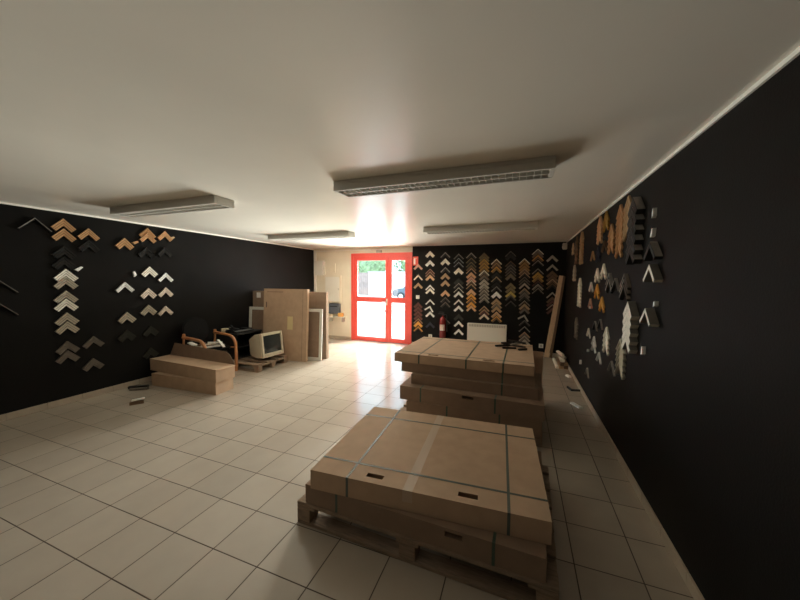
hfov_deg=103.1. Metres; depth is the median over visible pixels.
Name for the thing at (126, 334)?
sample
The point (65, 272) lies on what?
sample
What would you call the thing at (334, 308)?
tray
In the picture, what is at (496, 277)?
sample
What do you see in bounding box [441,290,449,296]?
sample
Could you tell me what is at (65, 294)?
sample
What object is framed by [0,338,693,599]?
floor
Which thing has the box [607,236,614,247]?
sample
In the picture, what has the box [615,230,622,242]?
sample
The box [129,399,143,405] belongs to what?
scrap
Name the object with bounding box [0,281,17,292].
sample
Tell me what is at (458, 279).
sample
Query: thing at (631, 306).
sample
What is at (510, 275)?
sample
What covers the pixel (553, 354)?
baseboard
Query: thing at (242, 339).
base cabinet
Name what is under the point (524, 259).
sample
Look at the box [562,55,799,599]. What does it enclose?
wall
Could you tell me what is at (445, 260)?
sample
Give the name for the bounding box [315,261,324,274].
alarm box
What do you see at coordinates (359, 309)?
kerb
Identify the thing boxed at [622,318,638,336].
sample
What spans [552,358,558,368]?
trim
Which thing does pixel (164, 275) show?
sample
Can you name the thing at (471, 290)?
sample
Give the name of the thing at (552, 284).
sample
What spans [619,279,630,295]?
sample
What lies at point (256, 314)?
picture frame
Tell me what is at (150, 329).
sample
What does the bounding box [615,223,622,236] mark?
sample
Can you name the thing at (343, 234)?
ceiling lamp
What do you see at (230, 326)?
telephone
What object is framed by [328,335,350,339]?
baseboard
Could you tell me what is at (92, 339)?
sample
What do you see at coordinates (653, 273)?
sample
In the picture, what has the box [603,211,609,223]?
sample
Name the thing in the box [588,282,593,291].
sample
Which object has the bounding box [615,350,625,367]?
sample
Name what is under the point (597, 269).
sample
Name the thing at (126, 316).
sample
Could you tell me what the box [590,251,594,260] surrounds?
sample
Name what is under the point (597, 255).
sample
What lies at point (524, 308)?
sample
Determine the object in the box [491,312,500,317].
sample
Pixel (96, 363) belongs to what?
sample
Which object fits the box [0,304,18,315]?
sample
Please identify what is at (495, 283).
sample
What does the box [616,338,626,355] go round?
sample
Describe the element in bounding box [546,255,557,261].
sample
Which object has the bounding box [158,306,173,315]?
sample
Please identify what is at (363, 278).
fence
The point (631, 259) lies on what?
sample
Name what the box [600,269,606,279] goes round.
sample
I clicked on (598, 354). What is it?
sample
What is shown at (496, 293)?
sample
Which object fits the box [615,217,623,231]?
sample
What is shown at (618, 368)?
sample
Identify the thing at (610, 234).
sample
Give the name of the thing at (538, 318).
wall
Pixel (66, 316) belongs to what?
sample
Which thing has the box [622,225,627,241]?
sample
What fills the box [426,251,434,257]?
sample
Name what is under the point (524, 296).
sample
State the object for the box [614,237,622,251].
sample
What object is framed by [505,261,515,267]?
sample
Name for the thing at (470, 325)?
grille
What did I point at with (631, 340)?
sample
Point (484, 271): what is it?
sample
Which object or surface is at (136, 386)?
scrap
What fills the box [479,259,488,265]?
sample
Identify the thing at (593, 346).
sample
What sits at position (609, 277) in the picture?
sample
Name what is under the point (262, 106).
ceiling
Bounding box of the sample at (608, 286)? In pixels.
[605,279,612,292]
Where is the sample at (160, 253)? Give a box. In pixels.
[157,247,172,256]
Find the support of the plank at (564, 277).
on the floor
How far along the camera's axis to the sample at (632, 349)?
2.59 m
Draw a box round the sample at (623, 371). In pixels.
[615,356,625,373]
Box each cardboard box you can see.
[150,343,234,382]
[152,372,232,394]
[253,291,328,358]
[263,289,308,361]
[305,451,546,583]
[310,407,551,544]
[394,337,533,375]
[400,373,544,421]
[402,362,534,386]
[406,400,541,436]
[411,364,537,399]
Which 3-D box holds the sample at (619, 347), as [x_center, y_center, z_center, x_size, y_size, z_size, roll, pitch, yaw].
[2.018,0.475,2.903,0.030,0.141,0.230,2,4,21]
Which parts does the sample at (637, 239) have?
arm, arm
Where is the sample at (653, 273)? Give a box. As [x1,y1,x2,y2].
[643,264,662,281]
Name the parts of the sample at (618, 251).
arm, arm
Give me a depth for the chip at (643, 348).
2.38 m
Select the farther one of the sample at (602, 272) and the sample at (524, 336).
the sample at (524, 336)
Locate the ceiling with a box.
[0,0,799,248]
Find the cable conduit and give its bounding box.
[316,248,412,251]
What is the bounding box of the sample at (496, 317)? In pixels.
[491,316,501,322]
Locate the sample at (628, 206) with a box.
[623,203,629,218]
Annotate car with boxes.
[392,287,404,297]
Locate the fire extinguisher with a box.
[438,312,446,337]
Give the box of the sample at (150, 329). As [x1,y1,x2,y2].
[142,326,158,336]
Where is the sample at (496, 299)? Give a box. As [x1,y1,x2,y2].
[491,298,501,304]
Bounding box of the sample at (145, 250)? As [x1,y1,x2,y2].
[137,247,154,257]
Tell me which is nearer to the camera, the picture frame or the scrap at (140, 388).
the scrap at (140, 388)
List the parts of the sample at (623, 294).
arm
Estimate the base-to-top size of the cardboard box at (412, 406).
0.156 m
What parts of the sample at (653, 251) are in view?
arm, arm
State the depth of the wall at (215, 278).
4.47 m
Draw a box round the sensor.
[562,243,567,249]
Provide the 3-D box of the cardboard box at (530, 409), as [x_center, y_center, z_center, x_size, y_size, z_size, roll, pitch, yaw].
[0.892,1.019,3.788,1.470,0.151,1.122,2,4,22]
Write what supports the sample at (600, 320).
attached to the wall at (705, 422)
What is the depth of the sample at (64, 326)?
4.05 m
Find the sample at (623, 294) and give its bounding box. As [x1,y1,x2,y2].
[619,285,630,300]
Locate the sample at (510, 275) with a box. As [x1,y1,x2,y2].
[505,274,515,279]
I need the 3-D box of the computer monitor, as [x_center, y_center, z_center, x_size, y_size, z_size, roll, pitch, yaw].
[-2.562,0.839,6.012,0.478,0.491,0.500,2,4,25]
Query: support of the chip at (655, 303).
attached to the wall at (705, 422)
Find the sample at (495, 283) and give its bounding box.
[491,282,501,287]
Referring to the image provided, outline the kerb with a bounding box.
[358,308,404,312]
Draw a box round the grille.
[469,324,504,327]
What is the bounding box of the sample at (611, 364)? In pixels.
[607,361,615,376]
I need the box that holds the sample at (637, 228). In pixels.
[626,218,643,236]
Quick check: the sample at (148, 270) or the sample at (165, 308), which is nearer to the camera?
the sample at (148, 270)
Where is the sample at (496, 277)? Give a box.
[491,276,501,282]
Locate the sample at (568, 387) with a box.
[567,386,579,391]
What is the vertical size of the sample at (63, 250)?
0.168 m
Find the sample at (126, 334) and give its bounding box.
[117,330,135,341]
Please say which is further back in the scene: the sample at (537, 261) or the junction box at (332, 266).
the junction box at (332, 266)
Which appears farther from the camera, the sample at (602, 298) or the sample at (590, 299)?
the sample at (590, 299)
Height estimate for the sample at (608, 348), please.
0.140 m
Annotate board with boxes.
[324,275,341,302]
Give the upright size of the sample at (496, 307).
0.158 m
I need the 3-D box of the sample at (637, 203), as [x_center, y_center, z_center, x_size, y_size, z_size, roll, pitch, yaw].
[1.929,-0.764,2.593,0.055,0.155,0.240,2,4,21]
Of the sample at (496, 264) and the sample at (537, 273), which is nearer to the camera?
the sample at (537, 273)
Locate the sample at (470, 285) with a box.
[466,284,475,289]
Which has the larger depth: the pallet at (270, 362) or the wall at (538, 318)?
the wall at (538, 318)
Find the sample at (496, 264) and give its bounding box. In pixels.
[491,263,501,268]
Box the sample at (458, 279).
[454,278,462,284]
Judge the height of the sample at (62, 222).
0.162 m
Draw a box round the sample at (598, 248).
[595,246,600,256]
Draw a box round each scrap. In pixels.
[128,385,148,388]
[129,387,148,390]
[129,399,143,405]
[570,402,582,407]
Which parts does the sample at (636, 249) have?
arm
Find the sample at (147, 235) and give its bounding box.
[139,233,155,242]
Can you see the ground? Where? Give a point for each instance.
(370, 323)
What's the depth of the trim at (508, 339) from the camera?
3.97 m
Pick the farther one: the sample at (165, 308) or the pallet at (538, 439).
the sample at (165, 308)
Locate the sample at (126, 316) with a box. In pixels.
[117,312,135,323]
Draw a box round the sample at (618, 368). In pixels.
[614,362,624,379]
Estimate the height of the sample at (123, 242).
0.169 m
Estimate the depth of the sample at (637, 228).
2.53 m
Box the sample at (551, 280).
[547,279,557,285]
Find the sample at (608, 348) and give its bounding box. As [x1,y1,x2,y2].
[602,337,609,350]
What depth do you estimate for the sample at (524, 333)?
7.03 m
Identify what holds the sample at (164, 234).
attached to the wall at (215, 278)
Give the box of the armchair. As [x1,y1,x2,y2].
[181,318,237,370]
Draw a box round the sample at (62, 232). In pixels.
[51,229,75,241]
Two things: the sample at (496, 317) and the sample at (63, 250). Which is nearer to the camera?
the sample at (63, 250)
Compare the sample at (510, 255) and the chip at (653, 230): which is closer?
the chip at (653, 230)
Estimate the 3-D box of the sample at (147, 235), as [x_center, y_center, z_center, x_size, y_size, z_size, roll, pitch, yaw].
[-3.894,-0.961,4.903,0.030,0.156,0.236,2,4,21]
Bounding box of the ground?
[358,295,404,338]
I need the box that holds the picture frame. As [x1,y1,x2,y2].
[249,307,322,360]
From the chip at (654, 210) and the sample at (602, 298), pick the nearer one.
the chip at (654, 210)
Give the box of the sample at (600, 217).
[597,216,602,227]
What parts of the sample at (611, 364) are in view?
arm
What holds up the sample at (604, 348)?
attached to the wall at (705, 422)
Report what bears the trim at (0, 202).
attached to the wall at (215, 278)
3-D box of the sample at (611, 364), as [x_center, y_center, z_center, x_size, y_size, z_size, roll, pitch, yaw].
[2.127,0.676,3.197,0.020,0.134,0.240,2,4,21]
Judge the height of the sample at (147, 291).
0.168 m
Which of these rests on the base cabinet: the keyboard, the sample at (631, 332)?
the keyboard
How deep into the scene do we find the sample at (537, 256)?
6.84 m
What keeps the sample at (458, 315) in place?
attached to the wall at (538, 318)
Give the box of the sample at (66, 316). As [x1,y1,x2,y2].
[54,313,78,325]
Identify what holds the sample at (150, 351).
attached to the wall at (215, 278)
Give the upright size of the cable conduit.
0.025 m
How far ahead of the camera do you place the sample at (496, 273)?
7.16 m
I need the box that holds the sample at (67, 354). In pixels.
[55,350,79,363]
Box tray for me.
[329,303,340,313]
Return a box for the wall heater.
[467,323,506,342]
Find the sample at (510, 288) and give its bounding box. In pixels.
[505,287,515,293]
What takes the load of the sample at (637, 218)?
attached to the wall at (705, 422)
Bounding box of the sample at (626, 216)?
[623,210,628,225]
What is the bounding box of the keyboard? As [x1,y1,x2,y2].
[233,329,253,332]
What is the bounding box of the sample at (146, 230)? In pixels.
[139,228,155,237]
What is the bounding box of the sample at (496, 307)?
[491,306,501,312]
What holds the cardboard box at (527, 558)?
on the pallet at (404, 548)
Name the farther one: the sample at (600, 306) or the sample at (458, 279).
the sample at (458, 279)
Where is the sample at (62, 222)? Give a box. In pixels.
[50,219,75,232]
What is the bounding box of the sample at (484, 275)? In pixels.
[479,274,488,280]
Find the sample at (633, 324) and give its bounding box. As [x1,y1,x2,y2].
[622,310,638,328]
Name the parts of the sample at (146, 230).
arm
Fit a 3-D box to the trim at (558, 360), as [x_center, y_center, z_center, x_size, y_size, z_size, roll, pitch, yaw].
[3.074,1.179,6.083,0.070,0.060,0.440,2,4,19]
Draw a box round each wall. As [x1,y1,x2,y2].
[0,204,313,414]
[314,242,566,353]
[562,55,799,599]
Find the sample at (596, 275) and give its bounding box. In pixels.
[594,272,599,282]
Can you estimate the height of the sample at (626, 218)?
0.146 m
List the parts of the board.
door panel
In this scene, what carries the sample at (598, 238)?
attached to the wall at (705, 422)
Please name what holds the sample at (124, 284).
attached to the wall at (215, 278)
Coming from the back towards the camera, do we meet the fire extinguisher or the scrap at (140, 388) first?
the fire extinguisher
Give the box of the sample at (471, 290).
[466,289,475,295]
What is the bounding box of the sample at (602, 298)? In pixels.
[599,297,604,308]
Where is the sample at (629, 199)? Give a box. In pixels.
[623,195,631,212]
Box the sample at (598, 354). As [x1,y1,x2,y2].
[596,352,601,364]
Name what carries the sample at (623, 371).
attached to the wall at (705, 422)
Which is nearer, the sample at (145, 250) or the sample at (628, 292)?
the sample at (628, 292)
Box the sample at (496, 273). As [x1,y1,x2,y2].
[491,272,501,278]
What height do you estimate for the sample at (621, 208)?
0.143 m
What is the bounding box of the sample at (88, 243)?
[77,240,99,252]
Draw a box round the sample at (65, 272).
[53,269,77,281]
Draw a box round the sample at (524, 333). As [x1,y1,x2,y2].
[519,332,529,338]
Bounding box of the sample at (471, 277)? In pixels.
[466,276,475,282]
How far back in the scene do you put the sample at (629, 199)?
2.83 m
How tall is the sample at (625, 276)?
0.144 m
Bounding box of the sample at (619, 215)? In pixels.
[616,211,623,225]
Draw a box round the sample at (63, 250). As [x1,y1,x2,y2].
[51,246,75,259]
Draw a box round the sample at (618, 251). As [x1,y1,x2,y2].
[614,243,622,258]
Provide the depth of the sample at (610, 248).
3.36 m
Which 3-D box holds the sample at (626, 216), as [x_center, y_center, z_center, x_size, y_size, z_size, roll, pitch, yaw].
[2.042,-0.732,2.846,0.020,0.146,0.230,2,4,21]
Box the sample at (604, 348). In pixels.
[602,341,608,355]
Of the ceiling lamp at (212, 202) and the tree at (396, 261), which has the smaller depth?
the ceiling lamp at (212, 202)
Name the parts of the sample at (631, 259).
arm, arm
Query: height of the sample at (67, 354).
0.163 m
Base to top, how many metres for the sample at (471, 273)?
0.158 m
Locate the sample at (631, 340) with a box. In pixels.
[622,326,637,345]
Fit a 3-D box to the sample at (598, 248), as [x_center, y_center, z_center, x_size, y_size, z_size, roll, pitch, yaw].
[2.429,-0.587,3.889,0.020,0.136,0.230,2,4,21]
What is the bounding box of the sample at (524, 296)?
[519,295,529,301]
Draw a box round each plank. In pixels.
[544,275,562,357]
[549,276,565,357]
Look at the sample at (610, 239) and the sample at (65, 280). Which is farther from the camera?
the sample at (65, 280)
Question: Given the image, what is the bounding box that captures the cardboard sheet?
[533,351,542,378]
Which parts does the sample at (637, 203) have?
arm, arm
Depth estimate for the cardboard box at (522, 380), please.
3.41 m
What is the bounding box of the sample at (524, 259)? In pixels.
[519,258,529,264]
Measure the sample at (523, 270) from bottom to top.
0.151 m
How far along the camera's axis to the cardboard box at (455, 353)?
3.63 m
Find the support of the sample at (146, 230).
attached to the wall at (215, 278)
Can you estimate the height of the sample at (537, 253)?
0.149 m
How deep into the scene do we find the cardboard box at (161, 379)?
4.60 m
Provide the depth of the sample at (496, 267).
7.16 m
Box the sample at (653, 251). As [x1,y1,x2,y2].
[643,242,662,260]
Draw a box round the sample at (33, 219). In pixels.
[18,218,51,232]
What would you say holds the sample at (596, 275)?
attached to the wall at (705, 422)
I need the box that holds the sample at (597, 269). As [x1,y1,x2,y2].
[594,268,599,278]
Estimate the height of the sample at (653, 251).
0.131 m
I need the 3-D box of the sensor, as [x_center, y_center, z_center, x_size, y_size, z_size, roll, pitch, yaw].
[3.431,-1.121,6.624,0.098,0.130,0.098,2,4,21]
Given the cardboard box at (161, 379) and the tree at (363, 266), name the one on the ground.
the tree at (363, 266)
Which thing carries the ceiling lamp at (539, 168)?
attached to the ceiling
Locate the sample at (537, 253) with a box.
[532,252,542,258]
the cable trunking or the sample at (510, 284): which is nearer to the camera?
the sample at (510, 284)
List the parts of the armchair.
arm, backrest, seat, arm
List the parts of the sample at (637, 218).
arm, arm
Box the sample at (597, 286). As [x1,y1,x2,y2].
[594,284,599,294]
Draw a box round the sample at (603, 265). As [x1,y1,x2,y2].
[600,264,606,274]
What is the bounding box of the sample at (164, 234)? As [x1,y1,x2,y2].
[157,231,172,241]
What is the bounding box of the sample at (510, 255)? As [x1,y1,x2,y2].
[505,254,515,259]
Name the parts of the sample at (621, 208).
arm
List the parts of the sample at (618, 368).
arm, arm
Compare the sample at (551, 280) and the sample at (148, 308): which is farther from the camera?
the sample at (551, 280)
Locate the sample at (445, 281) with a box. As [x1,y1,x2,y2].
[441,280,449,286]
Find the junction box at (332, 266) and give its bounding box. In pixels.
[330,264,335,272]
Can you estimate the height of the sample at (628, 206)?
0.146 m
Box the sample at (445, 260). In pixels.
[440,258,449,264]
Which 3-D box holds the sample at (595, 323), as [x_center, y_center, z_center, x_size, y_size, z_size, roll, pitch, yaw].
[2.418,0.323,3.939,0.020,0.124,0.220,2,4,21]
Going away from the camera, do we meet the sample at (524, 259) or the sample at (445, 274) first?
the sample at (524, 259)
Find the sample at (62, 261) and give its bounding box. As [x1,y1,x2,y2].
[51,256,76,269]
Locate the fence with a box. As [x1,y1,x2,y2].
[358,273,368,294]
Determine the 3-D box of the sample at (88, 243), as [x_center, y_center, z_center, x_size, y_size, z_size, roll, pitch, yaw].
[-4.152,-0.718,4.238,0.030,0.165,0.236,2,4,21]
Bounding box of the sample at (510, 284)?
[505,283,515,289]
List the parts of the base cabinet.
panel, panel, cable coil, panel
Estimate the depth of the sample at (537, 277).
6.87 m
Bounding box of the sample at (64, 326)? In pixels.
[54,321,79,334]
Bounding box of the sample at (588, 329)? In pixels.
[586,328,590,338]
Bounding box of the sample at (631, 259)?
[625,246,642,264]
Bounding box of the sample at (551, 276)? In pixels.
[546,275,557,281]
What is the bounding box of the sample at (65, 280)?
[53,277,77,288]
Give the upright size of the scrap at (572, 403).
0.020 m
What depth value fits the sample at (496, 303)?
7.20 m
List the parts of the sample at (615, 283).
arm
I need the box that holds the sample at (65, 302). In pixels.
[53,298,77,311]
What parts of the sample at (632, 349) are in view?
arm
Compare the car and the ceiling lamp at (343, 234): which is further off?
the car
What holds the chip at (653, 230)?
attached to the wall at (705, 422)
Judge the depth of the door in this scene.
8.15 m
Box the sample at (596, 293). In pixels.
[594,288,599,299]
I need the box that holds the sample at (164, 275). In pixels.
[158,273,172,281]
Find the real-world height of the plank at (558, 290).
1.741 m
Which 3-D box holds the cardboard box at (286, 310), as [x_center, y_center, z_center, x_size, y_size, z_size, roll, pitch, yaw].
[-2.302,0.492,6.395,0.990,1.429,0.165,1,4,15]
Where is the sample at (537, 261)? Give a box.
[532,260,543,266]
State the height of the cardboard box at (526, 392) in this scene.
0.111 m
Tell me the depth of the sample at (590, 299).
4.22 m
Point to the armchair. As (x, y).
(195, 330)
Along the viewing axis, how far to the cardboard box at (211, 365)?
4.75 m
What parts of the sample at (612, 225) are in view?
arm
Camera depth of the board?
8.64 m
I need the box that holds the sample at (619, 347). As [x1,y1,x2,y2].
[615,345,625,361]
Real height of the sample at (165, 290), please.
0.159 m
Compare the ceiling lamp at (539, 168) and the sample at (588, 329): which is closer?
the ceiling lamp at (539, 168)
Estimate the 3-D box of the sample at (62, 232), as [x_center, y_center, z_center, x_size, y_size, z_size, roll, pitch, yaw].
[-4.237,-0.818,4.003,0.030,0.162,0.236,2,4,21]
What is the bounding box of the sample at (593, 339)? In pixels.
[591,336,596,347]
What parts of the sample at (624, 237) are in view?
arm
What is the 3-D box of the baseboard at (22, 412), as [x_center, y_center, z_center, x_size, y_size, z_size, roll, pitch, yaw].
[-4.276,1.295,4.106,0.012,0.075,10.509,2,4,21]
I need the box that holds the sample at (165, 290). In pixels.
[158,287,172,296]
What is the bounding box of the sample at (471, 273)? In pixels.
[466,272,475,278]
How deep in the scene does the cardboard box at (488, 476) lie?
2.04 m
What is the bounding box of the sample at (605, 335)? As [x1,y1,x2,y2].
[602,332,609,345]
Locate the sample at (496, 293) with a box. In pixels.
[491,291,501,298]
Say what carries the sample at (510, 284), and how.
attached to the wall at (538, 318)
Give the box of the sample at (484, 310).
[479,309,488,315]
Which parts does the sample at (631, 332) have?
arm, arm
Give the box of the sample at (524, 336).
[519,335,529,342]
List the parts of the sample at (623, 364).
arm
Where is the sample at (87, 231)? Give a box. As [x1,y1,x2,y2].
[77,228,99,240]
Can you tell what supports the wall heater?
attached to the wall at (538, 318)
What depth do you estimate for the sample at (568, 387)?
4.71 m
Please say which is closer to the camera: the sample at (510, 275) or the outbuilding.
the sample at (510, 275)
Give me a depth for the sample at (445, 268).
7.57 m
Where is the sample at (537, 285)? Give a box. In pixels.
[532,284,543,290]
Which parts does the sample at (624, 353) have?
arm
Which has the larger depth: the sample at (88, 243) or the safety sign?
the safety sign
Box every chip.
[640,346,645,354]
[650,228,656,236]
[652,208,656,217]
[653,301,658,306]
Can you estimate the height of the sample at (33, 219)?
0.154 m
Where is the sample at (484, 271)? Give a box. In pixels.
[479,270,488,276]
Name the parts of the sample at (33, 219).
arm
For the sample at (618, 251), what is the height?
0.143 m
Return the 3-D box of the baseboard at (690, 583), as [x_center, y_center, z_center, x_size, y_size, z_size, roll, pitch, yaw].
[1.616,1.486,1.893,0.012,0.075,10.509,2,4,21]
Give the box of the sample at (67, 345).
[55,341,79,354]
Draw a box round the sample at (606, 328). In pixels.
[603,327,609,340]
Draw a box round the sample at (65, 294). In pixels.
[53,291,78,302]
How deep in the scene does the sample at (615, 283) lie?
3.11 m
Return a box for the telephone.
[228,325,239,330]
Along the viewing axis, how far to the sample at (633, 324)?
2.57 m
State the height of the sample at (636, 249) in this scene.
0.155 m
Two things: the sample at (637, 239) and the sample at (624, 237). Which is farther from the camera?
the sample at (624, 237)
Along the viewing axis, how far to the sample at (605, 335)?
3.38 m
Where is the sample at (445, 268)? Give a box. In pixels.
[441,267,449,273]
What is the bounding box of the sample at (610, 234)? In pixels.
[608,230,614,242]
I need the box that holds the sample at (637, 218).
[627,207,644,226]
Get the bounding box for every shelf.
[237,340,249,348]
[328,316,345,321]
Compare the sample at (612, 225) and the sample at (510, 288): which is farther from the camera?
the sample at (510, 288)
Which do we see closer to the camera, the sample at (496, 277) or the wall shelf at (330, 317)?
the sample at (496, 277)
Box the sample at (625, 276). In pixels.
[619,273,630,289]
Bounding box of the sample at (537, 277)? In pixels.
[532,276,542,282]
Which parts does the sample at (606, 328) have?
arm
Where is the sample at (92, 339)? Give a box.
[82,336,104,348]
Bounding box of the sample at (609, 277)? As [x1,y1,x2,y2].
[605,273,612,286]
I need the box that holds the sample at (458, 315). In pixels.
[454,314,462,320]
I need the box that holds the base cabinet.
[216,329,261,359]
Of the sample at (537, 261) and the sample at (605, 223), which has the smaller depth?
the sample at (605, 223)
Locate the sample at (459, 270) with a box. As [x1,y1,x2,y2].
[454,268,463,274]
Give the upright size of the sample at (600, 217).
0.139 m
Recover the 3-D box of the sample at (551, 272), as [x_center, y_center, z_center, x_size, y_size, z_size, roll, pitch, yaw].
[3.245,-0.549,6.769,0.236,0.156,0.022,2,4,21]
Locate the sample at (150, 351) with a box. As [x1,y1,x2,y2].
[142,347,158,358]
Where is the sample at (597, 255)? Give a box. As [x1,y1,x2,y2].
[595,252,600,262]
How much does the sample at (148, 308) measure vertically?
0.169 m
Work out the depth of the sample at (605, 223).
3.60 m
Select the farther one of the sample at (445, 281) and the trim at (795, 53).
the sample at (445, 281)
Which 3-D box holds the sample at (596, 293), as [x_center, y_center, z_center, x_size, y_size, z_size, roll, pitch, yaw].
[2.417,-0.079,3.902,0.020,0.136,0.230,2,4,21]
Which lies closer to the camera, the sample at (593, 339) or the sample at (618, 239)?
the sample at (618, 239)
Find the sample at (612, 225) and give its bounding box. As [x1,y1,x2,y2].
[608,224,615,237]
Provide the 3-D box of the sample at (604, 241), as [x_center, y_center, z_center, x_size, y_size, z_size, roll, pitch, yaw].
[2.328,-0.611,3.619,0.020,0.133,0.230,2,4,21]
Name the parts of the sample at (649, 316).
arm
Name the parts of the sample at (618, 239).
arm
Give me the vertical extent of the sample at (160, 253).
0.158 m
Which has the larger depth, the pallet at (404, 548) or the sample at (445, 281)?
the sample at (445, 281)
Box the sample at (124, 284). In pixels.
[115,282,133,292]
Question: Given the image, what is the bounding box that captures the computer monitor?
[249,330,283,358]
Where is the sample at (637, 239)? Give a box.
[626,227,643,245]
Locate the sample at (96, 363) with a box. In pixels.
[82,358,103,370]
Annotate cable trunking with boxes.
[314,251,316,290]
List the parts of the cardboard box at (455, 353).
moulding offcut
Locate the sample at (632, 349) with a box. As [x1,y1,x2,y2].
[621,335,637,353]
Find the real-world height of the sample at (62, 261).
0.168 m
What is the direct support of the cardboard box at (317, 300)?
on the floor
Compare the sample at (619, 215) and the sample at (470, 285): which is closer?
the sample at (619, 215)
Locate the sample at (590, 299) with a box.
[588,298,592,308]
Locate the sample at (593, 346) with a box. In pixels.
[591,342,595,353]
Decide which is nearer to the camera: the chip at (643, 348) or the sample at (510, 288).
the chip at (643, 348)
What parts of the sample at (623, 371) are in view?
arm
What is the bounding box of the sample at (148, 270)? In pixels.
[141,267,157,276]
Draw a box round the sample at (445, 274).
[441,273,449,279]
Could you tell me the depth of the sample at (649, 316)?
2.23 m
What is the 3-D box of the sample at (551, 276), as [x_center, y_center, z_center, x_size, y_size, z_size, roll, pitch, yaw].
[3.247,-0.463,6.774,0.236,0.153,0.022,2,4,21]
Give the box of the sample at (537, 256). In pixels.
[532,255,543,261]
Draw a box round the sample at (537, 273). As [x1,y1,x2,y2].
[532,272,543,278]
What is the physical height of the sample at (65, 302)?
0.162 m
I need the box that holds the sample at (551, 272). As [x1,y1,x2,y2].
[547,271,557,277]
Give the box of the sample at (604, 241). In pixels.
[601,240,607,252]
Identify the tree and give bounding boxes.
[358,260,395,272]
[393,260,404,270]
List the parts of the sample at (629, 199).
arm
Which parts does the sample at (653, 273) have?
arm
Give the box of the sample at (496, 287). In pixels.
[491,286,501,292]
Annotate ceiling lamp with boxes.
[110,195,233,217]
[268,231,354,240]
[333,156,555,197]
[423,221,538,233]
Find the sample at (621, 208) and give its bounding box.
[616,204,623,218]
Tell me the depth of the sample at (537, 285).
6.87 m
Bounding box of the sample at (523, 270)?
[519,269,529,274]
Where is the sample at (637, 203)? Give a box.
[628,196,645,217]
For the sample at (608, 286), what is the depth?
3.38 m
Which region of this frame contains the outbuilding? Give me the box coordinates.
[367,271,404,296]
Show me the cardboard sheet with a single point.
(538, 356)
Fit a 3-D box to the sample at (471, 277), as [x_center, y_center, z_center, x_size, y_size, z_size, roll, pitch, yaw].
[1.654,-0.473,7.374,0.236,0.153,0.022,2,4,21]
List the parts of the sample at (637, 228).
arm, arm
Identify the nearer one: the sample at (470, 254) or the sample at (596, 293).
the sample at (596, 293)
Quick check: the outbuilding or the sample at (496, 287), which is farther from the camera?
the outbuilding
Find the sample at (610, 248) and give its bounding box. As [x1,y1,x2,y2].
[607,241,614,254]
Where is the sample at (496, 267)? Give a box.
[491,266,501,272]
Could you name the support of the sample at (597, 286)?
attached to the wall at (705, 422)
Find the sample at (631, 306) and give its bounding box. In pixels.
[623,301,639,319]
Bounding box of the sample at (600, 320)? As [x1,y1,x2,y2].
[597,319,602,330]
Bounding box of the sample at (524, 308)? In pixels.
[519,307,529,313]
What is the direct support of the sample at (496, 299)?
attached to the wall at (538, 318)
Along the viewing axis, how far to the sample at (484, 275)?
7.26 m
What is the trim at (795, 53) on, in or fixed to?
attached to the wall at (705, 422)
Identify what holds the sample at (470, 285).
attached to the wall at (538, 318)
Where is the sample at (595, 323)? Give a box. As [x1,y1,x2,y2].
[592,321,597,331]
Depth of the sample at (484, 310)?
7.30 m
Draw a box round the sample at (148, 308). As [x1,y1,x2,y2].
[140,305,156,315]
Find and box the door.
[351,252,412,344]
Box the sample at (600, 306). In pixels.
[598,301,604,312]
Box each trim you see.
[0,202,313,249]
[508,339,525,343]
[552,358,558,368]
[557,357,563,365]
[566,46,799,242]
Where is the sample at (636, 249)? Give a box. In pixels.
[626,237,642,255]
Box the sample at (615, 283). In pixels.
[611,278,619,291]
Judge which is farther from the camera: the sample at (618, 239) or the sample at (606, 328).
the sample at (606, 328)
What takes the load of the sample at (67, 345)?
attached to the wall at (215, 278)
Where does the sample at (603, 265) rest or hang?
attached to the wall at (705, 422)
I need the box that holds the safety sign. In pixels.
[413,257,417,265]
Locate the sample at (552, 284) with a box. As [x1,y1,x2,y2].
[546,283,556,289]
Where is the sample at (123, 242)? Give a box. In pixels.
[114,238,133,249]
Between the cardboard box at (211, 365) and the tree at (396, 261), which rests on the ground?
the tree at (396, 261)
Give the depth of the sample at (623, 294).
2.87 m
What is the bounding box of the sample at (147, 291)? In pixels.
[140,288,156,298]
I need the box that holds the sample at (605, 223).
[602,219,609,232]
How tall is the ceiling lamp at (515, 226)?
0.080 m
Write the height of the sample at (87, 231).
0.158 m
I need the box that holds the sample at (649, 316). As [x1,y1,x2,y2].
[639,308,658,326]
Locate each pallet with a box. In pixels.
[233,354,286,372]
[297,465,558,599]
[399,403,541,446]
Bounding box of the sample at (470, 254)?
[466,253,475,258]
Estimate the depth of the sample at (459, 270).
7.45 m
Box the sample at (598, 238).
[596,234,602,244]
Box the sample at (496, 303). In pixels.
[491,302,501,308]
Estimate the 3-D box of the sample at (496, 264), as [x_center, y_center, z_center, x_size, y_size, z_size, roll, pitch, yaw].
[2.174,-0.767,7.160,0.236,0.151,0.022,2,4,21]
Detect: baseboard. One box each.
[0,376,151,421]
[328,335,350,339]
[412,342,558,356]
[568,364,704,599]
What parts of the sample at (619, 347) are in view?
arm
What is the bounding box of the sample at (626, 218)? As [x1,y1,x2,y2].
[622,218,627,233]

